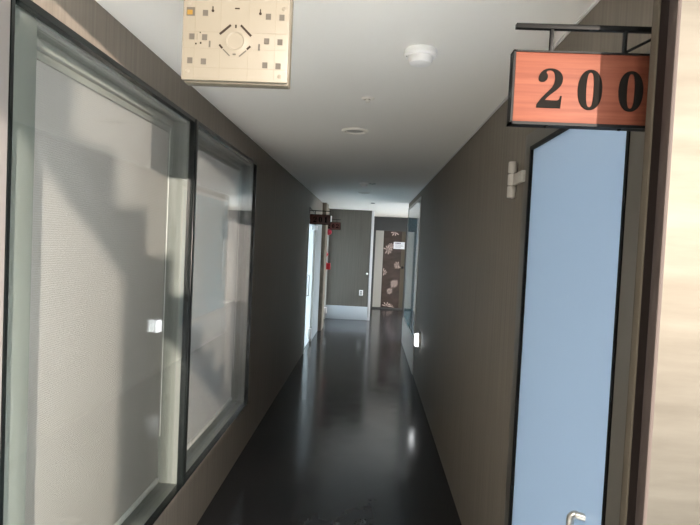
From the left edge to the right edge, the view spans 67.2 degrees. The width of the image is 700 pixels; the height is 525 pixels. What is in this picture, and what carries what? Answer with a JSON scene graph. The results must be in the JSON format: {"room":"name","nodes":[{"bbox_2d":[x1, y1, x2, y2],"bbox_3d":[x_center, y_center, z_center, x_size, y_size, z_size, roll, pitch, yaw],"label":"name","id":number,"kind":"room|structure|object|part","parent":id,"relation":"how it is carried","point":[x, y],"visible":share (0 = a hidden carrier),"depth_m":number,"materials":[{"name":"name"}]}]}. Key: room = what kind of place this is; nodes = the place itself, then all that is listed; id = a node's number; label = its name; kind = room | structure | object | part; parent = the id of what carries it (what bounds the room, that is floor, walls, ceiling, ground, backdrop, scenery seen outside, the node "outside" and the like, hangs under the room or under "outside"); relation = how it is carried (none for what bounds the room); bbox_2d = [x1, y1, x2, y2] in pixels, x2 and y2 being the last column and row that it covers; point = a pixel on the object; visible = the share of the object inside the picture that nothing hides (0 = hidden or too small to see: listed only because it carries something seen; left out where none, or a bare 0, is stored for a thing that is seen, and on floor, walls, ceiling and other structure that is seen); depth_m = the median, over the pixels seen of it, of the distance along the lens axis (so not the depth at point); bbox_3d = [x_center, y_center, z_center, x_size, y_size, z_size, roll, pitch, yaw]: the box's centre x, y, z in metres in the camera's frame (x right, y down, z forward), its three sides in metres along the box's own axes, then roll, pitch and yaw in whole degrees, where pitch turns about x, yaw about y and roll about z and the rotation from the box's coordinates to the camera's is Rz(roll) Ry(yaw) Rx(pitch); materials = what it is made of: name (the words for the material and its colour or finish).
{"room":"building corridor","nodes":[
{"label":"building corridor","id":0,"kind":"room"},
{"bbox_2d":[32,0,329,524],"bbox_3d":[-0.807,0.232,5.226,0.140,2.391,12.760,3,2,2],"label":"wall","id":1,"kind":"structure","parent":0,"point":[284,204],"depth_m":4.31,"materials":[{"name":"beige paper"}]},
{"bbox_2d":[0,0,10,431],"bbox_3d":[-0.896,0.370,1.217,0.014,2.391,0.237,3,2,2],"label":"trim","id":2,"kind":"structure","parent":1,"relation":"attached to","point":[5,5],"depth_m":1.30,"materials":[{"name":"grey"}]},
{"bbox_2d":[0,0,195,524],"bbox_3d":[-0.934,0.237,2.020,0.166,1.893,1.368,3,2,2],"label":"window","id":3,"kind":"structure","parent":1,"relation":"in","point":[28,20],"depth_m":1.48,"materials":[{"name":"black"}]},
{"bbox_2d":[25,36,173,524],"bbox_3d":[-0.979,0.235,2.021,0.046,1.856,1.337,3,2,2],"label":"roller blind","id":4,"kind":"object","parent":3,"relation":"attached to","point":[101,152],"visible":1,"depth_m":2.00,"materials":[{"name":"fabric"}]},
{"bbox_3d":[-0.936,-0.675,1.989,0.046,0.033,1.337,3,2,2],"label":"head rail","id":5,"kind":"part","parent":4,"relation":"part of","materials":[{"name":"grey metal"}]},
{"bbox_3d":[-1.025,1.148,2.054,0.020,0.026,1.337,3,2,2],"label":"rail","id":6,"kind":"part","parent":4,"relation":"part of","materials":[{"name":"white plastic"}]},
{"bbox_3d":[-0.940,0.113,2.673,0.004,1.557,0.004,3,2,2],"label":"pull cord","id":7,"kind":"part","parent":4,"relation":"part of","materials":[{"name":"white plastic"}]},
{"bbox_2d":[183,119,198,485],"bbox_3d":[-0.836,0.217,2.717,0.032,1.893,0.033,3,2,2],"label":"trim","id":8,"kind":"structure","parent":1,"relation":"attached to","point":[197,121],"depth_m":2.71,"materials":[{"name":"black metal"}]},
{"bbox_2d":[186,122,256,481],"bbox_3d":[-0.879,0.189,3.442,0.166,1.893,1.415,3,2,2],"label":"window","id":9,"kind":"structure","parent":1,"relation":"in","point":[203,445],"depth_m":4.12,"materials":[{"name":"black"}]},
{"bbox_2d":[187,137,242,449],"bbox_3d":[-0.924,0.187,3.444,0.046,1.856,1.384,3,2,2],"label":"roller blind","id":10,"kind":"object","parent":9,"relation":"attached to","point":[218,174],"visible":0.62,"depth_m":3.54,"materials":[{"name":"fabric"}]},
{"bbox_3d":[-0.969,1.100,3.476,0.020,0.026,1.384,3,2,2],"label":"rail","id":11,"kind":"part","parent":10,"relation":"part of","materials":[{"name":"white plastic"}]},
{"bbox_3d":[-0.881,-0.723,3.411,0.046,0.033,1.384,3,2,2],"label":"head rail","id":12,"kind":"part","parent":10,"relation":"part of","materials":[{"name":"grey metal"}]},
{"bbox_3d":[-0.884,0.065,4.119,0.004,1.557,0.004,3,2,2],"label":"pull cord","id":13,"kind":"part","parent":10,"relation":"part of","materials":[{"name":"white plastic"}]},
{"bbox_2d":[303,219,317,353],"bbox_3d":[-0.635,0.334,8.237,0.110,1.990,1.060,3,2,2],"label":"door","id":14,"kind":"structure","parent":1,"relation":"in","point":[311,244],"depth_m":8.40,"materials":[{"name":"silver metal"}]},
{"bbox_3d":[-0.635,0.344,7.837,0.060,0.321,0.022,3,2,2],"label":"handle","id":15,"kind":"part","parent":14,"relation":"part of","materials":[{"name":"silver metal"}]},
{"bbox_3d":[-0.659,0.352,8.238,0.012,1.929,0.962,3,2,2],"label":"glass pane","id":16,"kind":"part","parent":14,"relation":"part of","materials":[{"name":"glass"}]},
{"bbox_2d":[312,225,321,338],"bbox_3d":[-0.586,0.299,9.295,0.006,1.990,1.020,3,2,2],"label":"trim","id":17,"kind":"structure","parent":1,"relation":"attached to","point":[319,229],"depth_m":9.29,"materials":[{"name":"grey paint"}]},
{"bbox_2d":[309,210,330,224],"bbox_3d":[-0.442,-0.683,7.766,0.313,0.256,0.048,3,2,2],"label":"room sign","id":18,"kind":"object","parent":1,"relation":"attached to","point":[318,219],"visible":1,"depth_m":7.76,"materials":[{"name":"brown wood"}]},
{"bbox_2d":[324,235,328,318],"bbox_3d":[-0.530,0.243,10.943,0.110,1.990,0.960,3,2,2],"label":"door","id":19,"kind":"structure","parent":1,"relation":"in","point":[327,235],"depth_m":11.38,"materials":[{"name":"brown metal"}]},
{"bbox_2d":[328,219,340,229],"bbox_3d":[-0.339,-0.770,10.363,0.317,0.256,0.048,3,2,2],"label":"room sign","id":20,"kind":"object","parent":1,"relation":"attached to","point":[333,225],"visible":0.72,"depth_m":10.35,"materials":[{"name":"brown wood"}]},
{"bbox_2d":[317,203,328,330],"bbox_3d":[-0.513,0.075,10.046,0.075,2.391,0.460,3,2,2],"label":"column","id":21,"kind":"structure","parent":0,"point":[325,205],"depth_m":9.84,"materials":[{"name":"brown stone"}]},
{"bbox_2d":[197,308,461,524],"bbox_3d":[1.271,1.495,7.811,4.700,0.120,13.600,3,2,2],"label":"floor","id":22,"kind":"structure","parent":0,"point":[347,438],"depth_m":4.22,"materials":[{"name":"black tile"}]},
{"bbox_2d":[95,0,594,217],"bbox_3d":[2.094,-1.357,7.393,6.100,0.900,14.180,3,2,2],"label":"ceiling","id":23,"kind":"structure","parent":0,"point":[344,52],"depth_m":2.43,"materials":[{"name":"white paint"}]},
{"bbox_2d":[181,0,293,88],"bbox_3d":[-0.295,-0.639,1.402,0.282,0.333,0.072,3,2,2],"label":"hanging sign","id":24,"kind":"object","parent":23,"relation":"hanging from","point":[226,43],"visible":1,"depth_m":1.37,"materials":[{"name":"beige plastic"}]},
{"bbox_2d":[342,128,367,134],"bbox_3d":[0.032,-0.858,3.445,0.176,0.012,0.176,3,2,2],"label":"ceiling vent","id":25,"kind":"object","parent":23,"relation":"in","point":[355,131],"visible":1,"depth_m":3.44,"materials":[{"name":"beige plastic"}]},
{"bbox_2d":[359,182,370,186],"bbox_3d":[0.207,-0.931,6.329,0.203,0.052,0.124,3,2,2],"label":"ceiling sensor","id":26,"kind":"object","parent":23,"relation":"attached to","point":[362,184],"visible":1,"depth_m":6.29,"materials":[{"name":"white plastic"}]},
{"bbox_2d":[361,96,374,102],"bbox_3d":[0.091,-0.825,2.672,0.070,0.022,0.070,3,2,2],"label":"sprinkler","id":27,"kind":"object","parent":23,"relation":"attached to","point":[367,99],"visible":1,"depth_m":2.66,"materials":[{"name":"beige plastic"}]},
{"bbox_2d":[404,44,437,66],"bbox_3d":[0.266,-0.773,1.986,0.124,0.055,0.124,3,2,2],"label":"smoke detector","id":28,"kind":"object","parent":23,"relation":"attached to","point":[419,55],"visible":1,"depth_m":1.95,"materials":[{"name":"white plastic"}]},
{"bbox_2d":[326,209,371,306],"bbox_3d":[-0.102,0.041,11.551,1.059,2.391,0.140,3,2,2],"label":"wall","id":29,"kind":"structure","parent":0,"point":[348,247],"depth_m":11.47,"materials":[{"name":"grey paper"}]},
{"bbox_2d":[325,305,366,319],"bbox_3d":[-0.084,1.095,11.509,0.919,0.292,0.012,3,2,2],"label":"baseboard","id":30,"kind":"structure","parent":29,"relation":"attached to","point":[333,311],"depth_m":11.50,"materials":[{"name":"grey"}]},
{"bbox_2d":[367,211,374,319],"bbox_3d":[0.496,0.033,12.572,0.058,2.391,2.252,3,2,2],"label":"trim","id":31,"kind":"structure","parent":29,"relation":"attached to","point":[373,212],"depth_m":11.45,"materials":[{"name":"white"}]},
{"bbox_2d":[374,216,407,230],"bbox_3d":[2.239,0.074,13.704,3.342,2.391,0.140,3,2,2],"label":"wall","id":32,"kind":"structure","parent":0,"point":[385,223],"depth_m":13.64,"materials":[{"name":"grey"}]},
{"bbox_2d":[370,229,406,309],"bbox_3d":[1.016,0.184,13.673,0.910,2.060,0.143,3,2,2],"label":"door","id":33,"kind":"structure","parent":32,"relation":"in","point":[388,263],"depth_m":13.67,"materials":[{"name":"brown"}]},
{"bbox_3d":[0.733,0.164,13.705,0.210,1.990,0.040,3,2,2],"label":"steel panel","id":34,"kind":"part","parent":33,"relation":"part of","materials":[{"name":"grey"}]},
{"bbox_3d":[1.071,0.181,13.691,0.468,1.990,0.042,3,2,2],"label":"panel","id":35,"kind":"part","parent":33,"relation":"part of","materials":[{"name":"brown metal"}]},
{"bbox_2d":[383,232,399,306],"bbox_3d":[1.072,0.184,13.670,0.455,1.958,0.002,3,2,2],"label":"print","id":36,"kind":"object","parent":33,"relation":"attached to","point":[391,257],"depth_m":13.67,"materials":[{"name":"beige paper"}]},
{"bbox_2d":[393,242,404,248],"bbox_3d":[1.273,-0.439,13.636,0.285,0.180,0.003,3,2,2],"label":"notice","id":37,"kind":"object","parent":33,"relation":"attached to","point":[397,245],"visible":1,"depth_m":13.64,"materials":[{"name":"white paper"}]},
{"bbox_2d":[409,0,652,524],"bbox_3d":[0.871,0.317,5.059,0.140,2.391,8.010,3,2,2],"label":"wall","id":38,"kind":"structure","parent":0,"point":[470,230],"depth_m":3.00,"materials":[{"name":"brown paper"}]},
{"bbox_2d":[401,319,413,374],"bbox_3d":[0.860,1.201,7.947,0.012,0.420,2.300,3,2,2],"label":"baseboard","id":39,"kind":"structure","parent":38,"relation":"attached to","point":[407,342],"depth_m":7.62,"materials":[{"name":"grey"}]},
{"bbox_2d":[403,196,421,341],"bbox_3d":[0.939,0.055,7.886,0.060,1.880,2.220,3,2,2],"label":"window","id":40,"kind":"structure","parent":38,"relation":"in","point":[414,211],"depth_m":7.65,"materials":[{"name":"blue glass"}]},
{"bbox_2d":[414,330,420,349],"bbox_3d":[0.778,0.906,6.068,0.064,0.254,0.120,3,2,2],"label":"wall light","id":41,"kind":"object","parent":38,"relation":"attached to","point":[417,341],"visible":1,"depth_m":6.02,"materials":[{"name":"white plastic"}]},
{"bbox_2d":[409,0,599,202],"bbox_3d":[0.857,-0.880,4.992,0.017,0.018,7.944,3,2,2],"label":"trim","id":42,"kind":"structure","parent":38,"relation":"attached to","point":[595,2],"depth_m":2.57,"materials":[{"name":"white paint"}]},
{"bbox_2d":[504,50,649,524],"bbox_3d":[0.669,0.552,1.772,0.096,2.125,1.215,3,2,2],"label":"door","id":43,"kind":"structure","parent":38,"relation":"in","point":[582,188],"depth_m":1.61,"materials":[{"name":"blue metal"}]},
{"bbox_3d":[0.677,0.505,1.730,0.010,1.884,0.797,3,2,2],"label":"glass pane","id":44,"kind":"part","parent":43,"relation":"part of","materials":[{"name":"blue glass"}]},
{"bbox_3d":[0.625,0.816,1.470,0.056,0.241,0.041,3,2,2],"label":"handle","id":45,"kind":"part","parent":43,"relation":"part of","materials":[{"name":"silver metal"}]},
{"bbox_2d":[506,23,651,131],"bbox_3d":[0.502,-0.383,1.033,0.365,0.247,0.048,3,2,2],"label":"room sign","id":46,"kind":"object","parent":38,"relation":"attached to","point":[549,88],"visible":0.93,"depth_m":1.02,"materials":[{"name":"orange wood"}]},
{"bbox_2d":[619,0,660,524],"bbox_3d":[0.515,0.444,0.985,0.007,2.391,0.022,3,2,2],"label":"trim","id":47,"kind":"structure","parent":38,"relation":"attached to","point":[656,3],"depth_m":0.97,"materials":[{"name":"brown metal"}]},
{"bbox_2d":[626,0,681,524],"bbox_3d":[0.512,0.446,0.927,0.007,2.391,0.027,3,2,2],"label":"trim","id":48,"kind":"structure","parent":38,"relation":"attached to","point":[675,7],"depth_m":0.91,"materials":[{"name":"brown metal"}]},
{"bbox_2d":[646,0,699,524],"bbox_3d":[0.842,0.460,0.982,0.649,2.391,0.156,3,2,2],"label":"wall","id":49,"kind":"structure","parent":0,"point":[674,482],"depth_m":0.90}
]}

